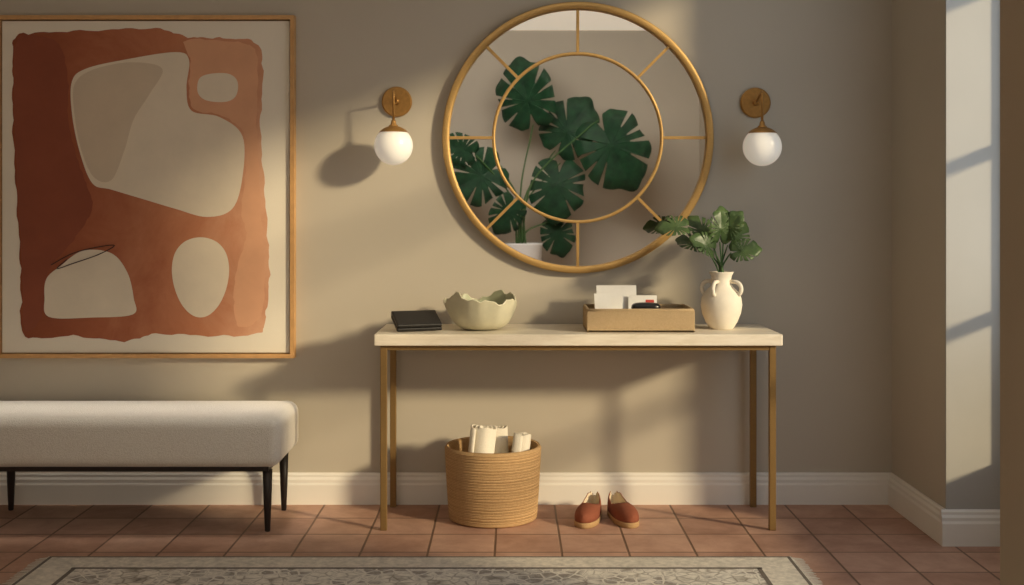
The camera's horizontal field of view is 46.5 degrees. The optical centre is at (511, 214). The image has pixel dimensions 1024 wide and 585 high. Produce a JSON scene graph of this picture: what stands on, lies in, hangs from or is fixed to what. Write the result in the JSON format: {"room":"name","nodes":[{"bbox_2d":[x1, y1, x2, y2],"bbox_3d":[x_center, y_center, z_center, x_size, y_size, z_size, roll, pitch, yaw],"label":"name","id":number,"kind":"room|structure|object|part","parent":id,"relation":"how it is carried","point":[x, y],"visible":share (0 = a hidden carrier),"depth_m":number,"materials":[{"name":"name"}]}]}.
{"room":"entryway","nodes":[
{"label":"entryway","id":0,"kind":"room"},
{"bbox_2d":[0,0,891,471],"bbox_3d":[-0.866,-0.290,5.275,5.768,3.100,0.150,0,0,0],"label":"wall","id":1,"kind":"structure","parent":0,"point":[375,238],"depth_m":5.20,"materials":[{"name":"paint"}]},
{"bbox_2d":[0,15,295,357],"bbox_3d":[-1.589,-0.122,5.178,1.293,1.485,0.045,0,0,0],"label":"abstract painting","id":2,"kind":"object","parent":1,"relation":"attached to","point":[148,162],"visible":1,"depth_m":5.17,"materials":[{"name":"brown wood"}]},
{"bbox_2d":[374,87,412,164],"bbox_3d":[-0.502,-0.385,5.084,0.164,0.348,0.232,0,0,0],"label":"wall sconce","id":3,"kind":"object","parent":1,"relation":"attached to","point":[393,145],"visible":1,"depth_m":5.01,"materials":[{"name":"white glass"}]},
{"bbox_3d":[-0.502,-0.293,5.050,0.164,0.164,0.164,0,0,0],"label":"glass globe","id":4,"kind":"part","parent":3,"relation":"part of"},
{"bbox_3d":[-0.502,-0.458,5.116,0.011,0.145,0.142,0,0,0],"label":"arm","id":5,"kind":"part","parent":3,"relation":"part of","materials":[{"name":"gold metal"}]},
{"bbox_2d":[0,472,891,504],"bbox_3d":[-0.971,1.192,5.189,5.258,0.136,0.022,0,0,0],"label":"baseboard","id":6,"kind":"structure","parent":1,"relation":"attached to","point":[31,488],"depth_m":5.18,"materials":[{"name":"white paint"}]},
{"bbox_2d":[442,2,713,272],"bbox_3d":[0.286,-0.336,5.180,1.178,1.178,0.040,0,0,0],"label":"round mirror","id":7,"kind":"object","parent":1,"relation":"attached to","point":[571,130],"visible":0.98,"depth_m":5.19,"materials":[{"name":"gold glass"}]},
{"bbox_2d":[740,88,781,165],"bbox_3d":[1.061,-0.381,5.084,0.164,0.348,0.232,0,0,0],"label":"wall sconce","id":8,"kind":"object","parent":1,"relation":"attached to","point":[762,145],"visible":1,"depth_m":5.02,"materials":[{"name":"white glass"}]},
{"bbox_3d":[1.061,-0.454,5.116,0.011,0.145,0.142,0,0,0],"label":"arm","id":9,"kind":"part","parent":8,"relation":"part of","materials":[{"name":"gold metal"}]},
{"bbox_3d":[1.061,-0.289,5.050,0.164,0.164,0.164,0,0,0],"label":"glass globe","id":10,"kind":"part","parent":8,"relation":"part of"},
{"bbox_2d":[0,505,999,584],"bbox_3d":[-0.866,1.310,1.850,5.768,0.100,7.000,0,0,0],"label":"floor","id":11,"kind":"structure","parent":0,"point":[841,544],"depth_m":4.65,"materials":[{"name":"tile"}]},
{"bbox_2d":[0,401,297,531],"bbox_3d":[-1.597,1.028,4.910,1.365,0.465,0.460,0,0,0],"label":"upholstered bench","id":12,"kind":"object","parent":11,"relation":"on","point":[34,435],"visible":1,"depth_m":4.69,"materials":[{"name":"fabric"}]},
{"bbox_3d":[-2.139,1.137,5.085,0.040,0.247,0.040,0,0,0],"label":"leg","id":13,"kind":"part","parent":12,"relation":"part of","materials":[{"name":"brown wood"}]},
{"bbox_3d":[-1.597,1.006,4.910,1.265,0.020,0.380,0,0,0],"label":"board","id":14,"kind":"part","parent":12,"relation":"part of","materials":[{"name":"brown wood"}]},
{"bbox_2d":[0,401,297,466],"bbox_3d":[-1.597,0.896,4.910,1.365,0.203,0.460,0,0,0],"label":"seat cushion","id":15,"kind":"object","parent":12,"relation":"on","point":[32,433],"depth_m":4.68,"materials":[{"name":"fabric"}]},
{"bbox_3d":[-0.974,1.137,4.745,0.040,0.247,0.040,0,0,0],"label":"leg","id":16,"kind":"part","parent":12,"relation":"part of","materials":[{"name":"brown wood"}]},
{"bbox_3d":[-0.974,1.137,5.085,0.040,0.247,0.040,0,0,0],"label":"leg","id":17,"kind":"part","parent":12,"relation":"part of","materials":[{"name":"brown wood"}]},
{"bbox_2d":[2,556,822,584],"bbox_3d":[-0.338,1.255,3.408,2.809,0.011,1.915,0,0,0],"label":"area rug","id":18,"kind":"object","parent":11,"relation":"on","point":[52,570],"visible":1,"depth_m":4.18,"materials":[{"name":"fabric"}]},
{"bbox_2d":[445,436,540,527],"bbox_3d":[-0.079,1.107,4.955,0.402,0.307,0.402,0,0,0],"label":"woven basket","id":19,"kind":"object","parent":11,"relation":"on","point":[485,490],"visible":0.98,"depth_m":4.79,"materials":[{"name":"wicker"}]},
{"bbox_2d":[468,424,530,452],"bbox_3d":[-0.064,1.051,4.960,0.289,0.368,0.178,0,0,0],"label":"rolled towels","id":20,"kind":"object","parent":19,"relation":"in","point":[489,438],"visible":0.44,"depth_m":4.91,"materials":[{"name":"fabric"}]},
{"bbox_2d":[374,324,782,530],"bbox_3d":[0.264,0.867,4.955,1.624,0.786,0.450,0,0,0],"label":"console table","id":21,"kind":"object","parent":11,"relation":"on","point":[751,337],"visible":1,"depth_m":4.75,"materials":[{"name":"stone"}]},
{"bbox_3d":[-0.513,0.890,4.765,0.026,0.740,0.026,0,0,0],"label":"leg","id":22,"kind":"part","parent":21,"relation":"part of","materials":[{"name":"gold metal"}]},
{"bbox_3d":[-0.513,0.890,5.145,0.026,0.740,0.026,0,0,0],"label":"leg","id":23,"kind":"part","parent":21,"relation":"part of","materials":[{"name":"gold metal"}]},
{"bbox_2d":[391,310,441,331],"bbox_3d":[-0.391,0.432,4.873,0.190,0.076,0.118,0,0,-20],"label":"notebook","id":24,"kind":"object","parent":21,"relation":"on","point":[418,320],"visible":1,"depth_m":4.84,"materials":[{"name":"black leather"}]},
{"bbox_2d":[443,289,516,330],"bbox_3d":[-0.133,0.392,4.931,0.303,0.164,0.323,0,0,0],"label":"ceramic bowl","id":25,"kind":"object","parent":21,"relation":"on","point":[494,311],"visible":1,"depth_m":4.83,"materials":[{"name":"beige ceramic"}]},
{"bbox_2d":[583,304,694,331],"bbox_3d":[0.520,0.426,4.940,0.439,0.096,0.273,0,0,0],"label":"wooden tray","id":26,"kind":"object","parent":21,"relation":"on","point":[671,317],"visible":0.95,"depth_m":4.80,"materials":[{"name":"brown wood"}]},
{"bbox_2d":[594,285,656,308],"bbox_3d":[0.499,0.380,4.949,0.306,0.162,0.241,0,0,0],"label":"envelopes","id":27,"kind":"object","parent":26,"relation":"in","point":[607,296],"visible":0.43,"depth_m":5.04,"materials":[{"name":"white paper"}]},
{"bbox_2d":[631,302,660,308],"bbox_3d":[0.550,0.380,4.890,0.121,0.042,0.066,0,0,0],"label":"case","id":28,"kind":"object","parent":26,"relation":"in","point":[641,305],"visible":0.7,"depth_m":4.86,"materials":[{"name":"black plastic"}]},
{"bbox_2d":[700,271,742,329],"bbox_3d":[0.872,0.355,4.960,0.172,0.238,0.172,0,0,0],"label":"ceramic vase","id":29,"kind":"object","parent":21,"relation":"on","point":[721,303],"visible":1,"depth_m":4.91,"materials":[{"name":"white ceramic"}]},
{"bbox_3d":[0.817,0.305,4.995,0.053,0.074,0.042,0,0,0],"label":"handle","id":30,"kind":"part","parent":29,"relation":"part of","materials":[{"name":"ceramic"}]},
{"bbox_2d":[654,206,761,271],"bbox_3d":[0.814,0.129,4.946,0.440,0.334,0.190,0,0,0],"label":"philodendron","id":31,"kind":"object","parent":29,"relation":"in","point":[730,225],"visible":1,"depth_m":4.93,"materials":[{"name":"green plant"}]},
{"bbox_3d":[0.837,0.305,4.904,0.042,0.074,0.053,0,0,0],"label":"handle","id":32,"kind":"part","parent":29,"relation":"part of","materials":[{"name":"ceramic"}]},
{"bbox_3d":[0.927,0.305,4.925,0.053,0.074,0.042,0,0,0],"label":"handle","id":33,"kind":"part","parent":29,"relation":"part of","materials":[{"name":"ceramic"}]},
{"bbox_3d":[1.041,0.890,5.145,0.026,0.740,0.026,0,0,0],"label":"leg","id":34,"kind":"part","parent":21,"relation":"part of","materials":[{"name":"gold metal"}]},
{"bbox_3d":[1.041,0.890,4.765,0.026,0.740,0.026,0,0,0],"label":"leg","id":35,"kind":"part","parent":21,"relation":"part of","materials":[{"name":"gold metal"}]},
{"bbox_2d":[574,491,601,528],"bbox_3d":[0.318,1.213,4.915,0.100,0.094,0.283,0,0,14],"label":"shoe","id":36,"kind":"object","parent":11,"relation":"on","point":[588,514],"visible":1,"depth_m":4.83,"materials":[{"name":"fabric"}]},
{"bbox_2d":[607,491,638,528],"bbox_3d":[0.455,1.213,4.920,0.100,0.094,0.283,0,0,-12],"label":"shoe","id":37,"kind":"object","parent":11,"relation":"on","point":[621,512],"visible":1,"depth_m":4.84,"materials":[{"name":"fabric"}]},
{"bbox_2d":[892,0,944,507],"bbox_3d":[1.838,-0.290,1.850,0.360,3.100,6.700,0,0,0],"label":"wall","id":38,"kind":"structure","parent":0,"point":[918,26],"depth_m":4.85,"materials":[{"name":"paint"}]},
{"bbox_2d":[888,473,944,543],"bbox_3d":[1.647,1.192,4.874,0.022,0.136,0.652,0,0,0],"label":"baseboard","id":39,"kind":"structure","parent":38,"relation":"attached to","point":[916,507],"depth_m":4.84,"materials":[{"name":"white paint"}]},
{"bbox_2d":[945,0,999,508],"bbox_3d":[1.763,-0.290,4.554,0.210,3.100,0.012,0,0,0],"label":"wall","id":40,"kind":"structure","parent":38,"relation":"attached to","point":[972,27],"depth_m":4.55,"materials":[{"name":"paint"}]},
{"bbox_2d":[940,509,999,546],"bbox_3d":[1.752,1.192,4.537,0.232,0.136,0.022,0,0,0],"label":"baseboard","id":41,"kind":"structure","parent":40,"relation":"attached to","point":[958,527],"depth_m":4.53,"materials":[{"name":"white paint"}]},
{"bbox_2d":[1000,0,1023,584],"bbox_3d":[1.498,-0.290,2.650,0.741,3.100,0.200,0,0,0],"label":"wall","id":42,"kind":"structure","parent":0,"point":[1011,11],"depth_m":2.69,"materials":[{"name":"paint"}]}
]}

